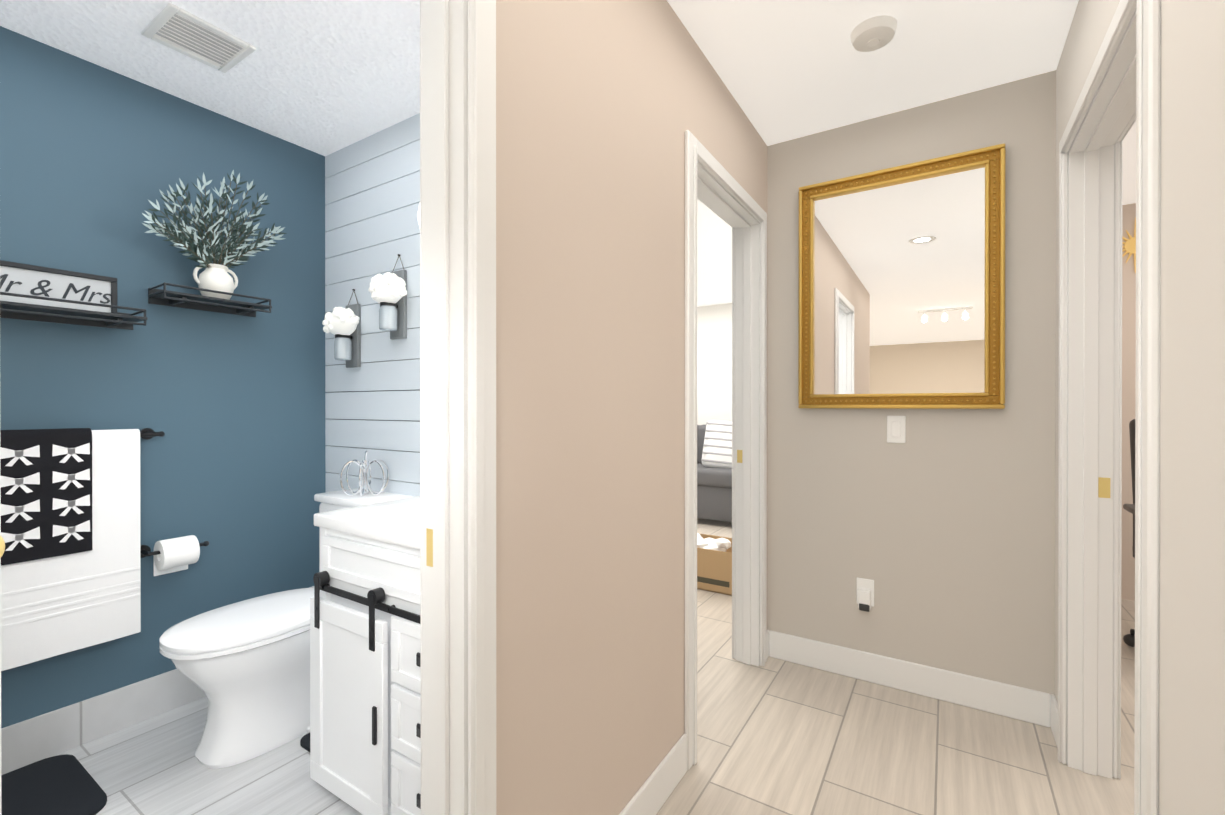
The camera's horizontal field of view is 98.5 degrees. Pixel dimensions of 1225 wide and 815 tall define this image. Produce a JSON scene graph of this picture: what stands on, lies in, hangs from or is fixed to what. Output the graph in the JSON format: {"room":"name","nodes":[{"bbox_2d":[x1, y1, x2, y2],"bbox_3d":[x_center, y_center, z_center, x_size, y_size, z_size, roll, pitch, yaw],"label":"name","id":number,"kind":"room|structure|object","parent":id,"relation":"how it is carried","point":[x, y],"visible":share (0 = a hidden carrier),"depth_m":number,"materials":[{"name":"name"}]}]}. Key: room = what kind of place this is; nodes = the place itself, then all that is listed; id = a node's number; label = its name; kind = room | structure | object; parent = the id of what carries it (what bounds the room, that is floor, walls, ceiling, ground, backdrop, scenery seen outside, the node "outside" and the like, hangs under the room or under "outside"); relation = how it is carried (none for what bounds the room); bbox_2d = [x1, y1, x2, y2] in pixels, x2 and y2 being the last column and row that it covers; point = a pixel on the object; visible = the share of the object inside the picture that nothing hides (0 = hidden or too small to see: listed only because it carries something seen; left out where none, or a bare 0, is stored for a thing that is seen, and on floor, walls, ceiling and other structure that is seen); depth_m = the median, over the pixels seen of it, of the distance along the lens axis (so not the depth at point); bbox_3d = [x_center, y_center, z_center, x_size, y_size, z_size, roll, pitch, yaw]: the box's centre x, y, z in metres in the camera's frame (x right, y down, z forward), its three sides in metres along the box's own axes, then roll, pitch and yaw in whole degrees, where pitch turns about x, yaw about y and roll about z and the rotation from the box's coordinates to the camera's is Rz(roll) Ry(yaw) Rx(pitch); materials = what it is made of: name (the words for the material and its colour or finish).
{"room":"hallway","nodes":[
{"label":"hallway","id":0,"kind":"room"},
{"bbox_2d":[0,26,327,727],"bbox_3d":[-1.933,-0.030,1.868,0.110,2.440,2.000,0,0,32],"label":"wall","id":1,"kind":"structure","parent":0,"point":[94,158],"depth_m":2.06,"materials":[{"name":"blue paint"}]},
{"bbox_2d":[0,292,147,329],"bbox_3d":[-1.847,-0.321,1.759,0.150,0.064,0.420,0,0,32],"label":"shelf","id":2,"kind":"object","parent":1,"relation":"attached to","point":[41,313],"visible":1,"depth_m":1.77,"materials":[{"name":"black metal"}]},
{"bbox_2d":[0,260,116,313],"bbox_3d":[-1.905,-0.398,1.772,0.018,0.145,0.360,0,0,32],"label":"sign","id":3,"kind":"object","parent":2,"relation":"on","point":[24,279],"visible":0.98,"depth_m":1.79,"materials":[{"name":"dark wood"},{"name":"white painted board"},{"name":"black lettering paint"}]},
{"bbox_2d":[0,428,164,670],"bbox_3d":[-1.897,0.446,1.727,0.100,0.750,0.678,0,0,32],"label":"towel rail","id":4,"kind":"object","parent":1,"relation":"attached to","point":[70,536],"visible":1,"depth_m":1.76,"materials":[{"name":"white fabric"}]},
{"bbox_2d":[1,669,204,774],"bbox_3d":[-1.882,1.111,1.839,0.010,0.152,1.780,0,0,32],"label":"baseboard","id":5,"kind":"structure","parent":1,"relation":"attached to","point":[44,736],"depth_m":1.88,"materials":[{"name":"grey tile"}]},
{"bbox_2d":[140,535,208,575],"bbox_3d":[-1.685,0.573,2.035,0.129,0.143,0.213,0,0,32],"label":"toilet paper holder","id":6,"kind":"object","parent":1,"relation":"attached to","point":[176,554],"visible":0.98,"depth_m":2.00,"materials":[{"name":"white paper"}]},
{"bbox_2d":[148,282,271,316],"bbox_3d":[-1.611,-0.429,2.130,0.150,0.064,0.370,0,0,32],"label":"shelf","id":7,"kind":"object","parent":1,"relation":"attached to","point":[164,297],"visible":1,"depth_m":2.10,"materials":[{"name":"black metal"}]},
{"bbox_2d":[142,170,286,299],"bbox_3d":[-1.575,-0.700,2.096,0.220,0.532,0.504,0,0,32],"label":"potted plant","id":8,"kind":"object","parent":7,"relation":"on","point":[215,276],"visible":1,"depth_m":2.10,"materials":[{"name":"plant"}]},
{"bbox_2d":[325,113,419,496],"bbox_3d":[-0.645,-0.030,2.170,1.740,2.440,0.110,0,0,32],"label":"wall","id":9,"kind":"structure","parent":0,"point":[372,229],"depth_m":2.37,"materials":[{"name":"grey wood"}]},
{"bbox_2d":[322,289,360,367],"bbox_3d":[-1.230,-0.368,2.399,0.208,0.364,0.126,0,0,32],"label":"sconce","id":10,"kind":"object","parent":9,"relation":"attached to","point":[342,325],"visible":1,"depth_m":2.38,"materials":[{"name":"grey wood"}]},
{"bbox_2d":[368,254,406,339],"bbox_3d":[-0.951,-0.478,2.220,0.207,0.364,0.129,0,0,32],"label":"sconce","id":11,"kind":"object","parent":9,"relation":"attached to","point":[388,290],"visible":1,"depth_m":2.20,"materials":[{"name":"grey wood"}]},
{"bbox_2d":[417,204,419,226],"bbox_3d":[-0.420,-0.755,1.871,0.760,0.150,0.149,0,0,32],"label":"sconce","id":12,"kind":"object","parent":9,"relation":"attached to","point":[418,215],"visible":0.02,"depth_m":1.99,"materials":[{"name":"white metal"}]},
{"bbox_2d":[0,0,1135,306],"bbox_3d":[-1.319,-1.285,0.302,9.900,0.120,13.600,0,0,32],"label":"ceiling","id":13,"kind":"structure","parent":0,"point":[786,70],"depth_m":1.87,"materials":[{"name":"white paint"}]},
{"bbox_2d":[141,2,256,72],"bbox_3d":[-1.377,-1.223,1.761,0.240,0.012,0.240,0,0,32],"label":"ceiling vent","id":14,"kind":"object","parent":13,"relation":"in","point":[181,30],"visible":1,"depth_m":1.75,"materials":[{"name":"white plastic"}]},
{"bbox_2d":[850,15,896,51],"bbox_3d":[0.865,-1.229,1.748,0.140,0.040,0.140,0,0,32],"label":"smoke detector","id":15,"kind":"object","parent":13,"relation":"attached to","point":[874,33],"visible":1,"depth_m":1.72,"materials":[{"name":"white plastic"}]},
{"bbox_2d":[52,518,1134,814],"bbox_3d":[-1.319,1.243,0.309,9.900,0.103,13.600,0,0,32],"label":"floor","id":16,"kind":"structure","parent":0,"point":[775,736],"depth_m":1.78,"materials":[{"name":"beige tile"}]},
{"bbox_2d":[1,754,106,814],"bbox_3d":[-1.888,1.179,1.354,0.460,0.018,0.795,0,0,32],"label":"bath mat","id":17,"kind":"object","parent":16,"relation":"on","point":[66,784],"visible":0.98,"depth_m":1.61,"materials":[{"name":"grey fabric"}]},
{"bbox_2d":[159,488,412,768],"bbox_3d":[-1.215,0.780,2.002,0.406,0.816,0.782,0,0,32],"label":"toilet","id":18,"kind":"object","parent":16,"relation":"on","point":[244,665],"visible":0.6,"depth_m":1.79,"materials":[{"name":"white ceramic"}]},
{"bbox_2d":[340,450,388,495],"bbox_3d":[-1.050,0.274,2.242,0.193,0.192,0.192,0,0,32],"label":"decor","id":19,"kind":"object","parent":18,"relation":"on","point":[366,482],"visible":0.96,"depth_m":2.23,"materials":[{"name":"silver metal"}]},
{"bbox_2d":[300,733,309,751],"bbox_3d":[-0.963,1.179,1.901,0.225,0.016,0.230,0,0,32],"label":"mat","id":20,"kind":"object","parent":16,"relation":"on","point":[305,742],"visible":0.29,"depth_m":1.85,"materials":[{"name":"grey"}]},
{"bbox_2d":[310,496,420,814],"bbox_3d":[-0.488,0.669,1.674,0.776,1.036,0.559,0,0,32],"label":"bathroom vanity","id":21,"kind":"object","parent":16,"relation":"on","point":[365,714],"visible":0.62,"depth_m":1.52,"materials":[{"name":"white paint"}]},
{"bbox_2d":[697,544,731,595],"bbox_3d":[0.693,1.048,3.574,0.706,0.270,0.371,0,0,32],"label":"cardboard box","id":22,"kind":"object","parent":16,"relation":"on","point":[714,563],"depth_m":3.39,"materials":[{"name":"beige cardboard"}]},
{"bbox_2d":[697,533,731,562],"bbox_3d":[0.657,0.931,3.599,0.315,0.138,0.265,0,0,-13],"label":"blanket","id":23,"kind":"object","parent":22,"relation":"in","point":[702,539],"depth_m":3.56,"materials":[{"name":"white fabric"}]},
{"bbox_2d":[697,420,731,521],"bbox_3d":[0.893,0.655,5.803,2.050,1.049,0.950,0,0,32],"label":"sofa","id":24,"kind":"object","parent":16,"relation":"on","point":[714,469],"visible":0.25,"depth_m":5.30,"materials":[{"name":"grey fabric"}]},
{"bbox_2d":[1123,419,1134,646],"bbox_3d":[2.765,0.622,2.393,0.624,1.128,0.687,0,0,32],"label":"office chair","id":25,"kind":"object","parent":16,"relation":"on","point":[1128,639],"visible":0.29,"depth_m":2.71,"materials":[{"name":"black metal"}]},
{"bbox_2d":[496,0,766,814],"bbox_3d":[-0.344,-0.027,0.919,0.110,2.440,4.100,0,0,32],"label":"wall","id":26,"kind":"structure","parent":0,"point":[602,106],"depth_m":1.28,"materials":[{"name":"beige paint"}]},
{"bbox_2d":[0,497,4,814],"bbox_3d":[-0.988,0.178,0.669,0.696,2.008,0.378,0,0,32],"label":"bathroom door","id":27,"kind":"structure","parent":26,"relation":"in","point":[2,546],"depth_m":1.00,"materials":[{"name":"white"}]},
{"bbox_2d":[420,0,495,814],"bbox_3d":[-0.520,0.145,0.641,0.154,2.098,0.916,0,0,32],"label":"door frame","id":28,"kind":"structure","parent":26,"relation":"attached to","point":[458,382],"depth_m":0.96,"materials":[{"name":"white wood"}]},
{"bbox_2d":[619,734,686,814],"bbox_3d":[0.008,1.129,1.362,0.013,0.125,0.862,0,0,32],"label":"baseboard","id":29,"kind":"structure","parent":26,"relation":"attached to","point":[655,791],"depth_m":1.57,"materials":[{"name":"white wood"}]},
{"bbox_2d":[684,130,766,770],"bbox_3d":[0.425,0.141,2.131,0.154,2.098,0.886,0,0,32],"label":"door frame","id":30,"kind":"structure","parent":26,"relation":"attached to","point":[713,185],"depth_m":2.42,"materials":[{"name":"white wood"}]},
{"bbox_2d":[697,303,731,424],"bbox_3d":[0.426,-0.044,7.080,5.410,2.440,0.110,0,0,32],"label":"wall","id":31,"kind":"structure","parent":0,"point":[714,362],"depth_m":6.46,"materials":[{"name":"white paint"}]},
{"bbox_2d":[767,70,1055,694],"bbox_3d":[1.222,-0.031,2.289,1.067,2.440,0.110,0,0,32],"label":"wall","id":32,"kind":"structure","parent":0,"point":[938,527],"depth_m":2.17,"materials":[{"name":"grey paint"}]},
{"bbox_2d":[856,577,873,611],"bbox_3d":[1.091,0.811,2.282,0.070,0.130,0.044,0,0,32],"label":"outlet","id":33,"kind":"object","parent":32,"relation":"attached to","point":[864,594],"visible":0.98,"depth_m":2.28,"materials":[{"name":"white plastic"}]},
{"bbox_2d":[887,416,905,442],"bbox_3d":[1.200,0.092,2.232,0.070,0.116,0.010,0,0,32],"label":"switch plate","id":34,"kind":"object","parent":32,"relation":"attached to","point":[896,429],"visible":1,"depth_m":2.23,"materials":[{"name":"white plastic"}]},
{"bbox_2d":[798,143,1005,408],"bbox_3d":[1.181,-0.501,2.222,0.761,1.010,0.042,0,0,32],"label":"mirror","id":35,"kind":"object","parent":32,"relation":"attached to","point":[901,300],"visible":1,"depth_m":2.20,"materials":[{"name":"gold-painted carved wood"},{"name":"mirror glass"}]},
{"bbox_2d":[767,630,1057,741],"bbox_3d":[1.184,1.127,2.233,1.067,0.125,0.030,0,0,32],"label":"baseboard","id":36,"kind":"structure","parent":32,"relation":"attached to","point":[1015,702],"depth_m":2.18,"materials":[{"name":"white wood"}]},
{"bbox_2d":[1121,203,1135,600],"bbox_3d":[4.018,-0.032,2.789,3.120,2.440,0.110,0,0,32],"label":"wall","id":37,"kind":"structure","parent":0,"point":[1128,375],"depth_m":3.24,"materials":[{"name":"beige paint"}]},
{"bbox_2d":[1122,217,1135,272],"bbox_3d":[3.202,-0.993,3.230,0.340,0.340,0.014,0,0,32],"label":"art","id":38,"kind":"object","parent":37,"relation":"attached to","point":[1129,246],"visible":0.44,"depth_m":3.24,"materials":[{"name":"gold"}]},
{"bbox_2d":[1055,0,1224,814],"bbox_3d":[0.651,-0.025,0.289,0.110,2.440,4.100,0,0,32],"label":"wall","id":39,"kind":"structure","parent":0,"point":[1192,207],"depth_m":0.88,"materials":[{"name":"beige paint"}]},
{"bbox_2d":[1057,0,1160,814],"bbox_3d":[1.334,0.143,1.368,0.154,2.098,0.961,0,0,32],"label":"door frame","id":40,"kind":"structure","parent":39,"relation":"attached to","point":[1119,96],"depth_m":1.69,"materials":[{"name":"white wood"}]}
]}

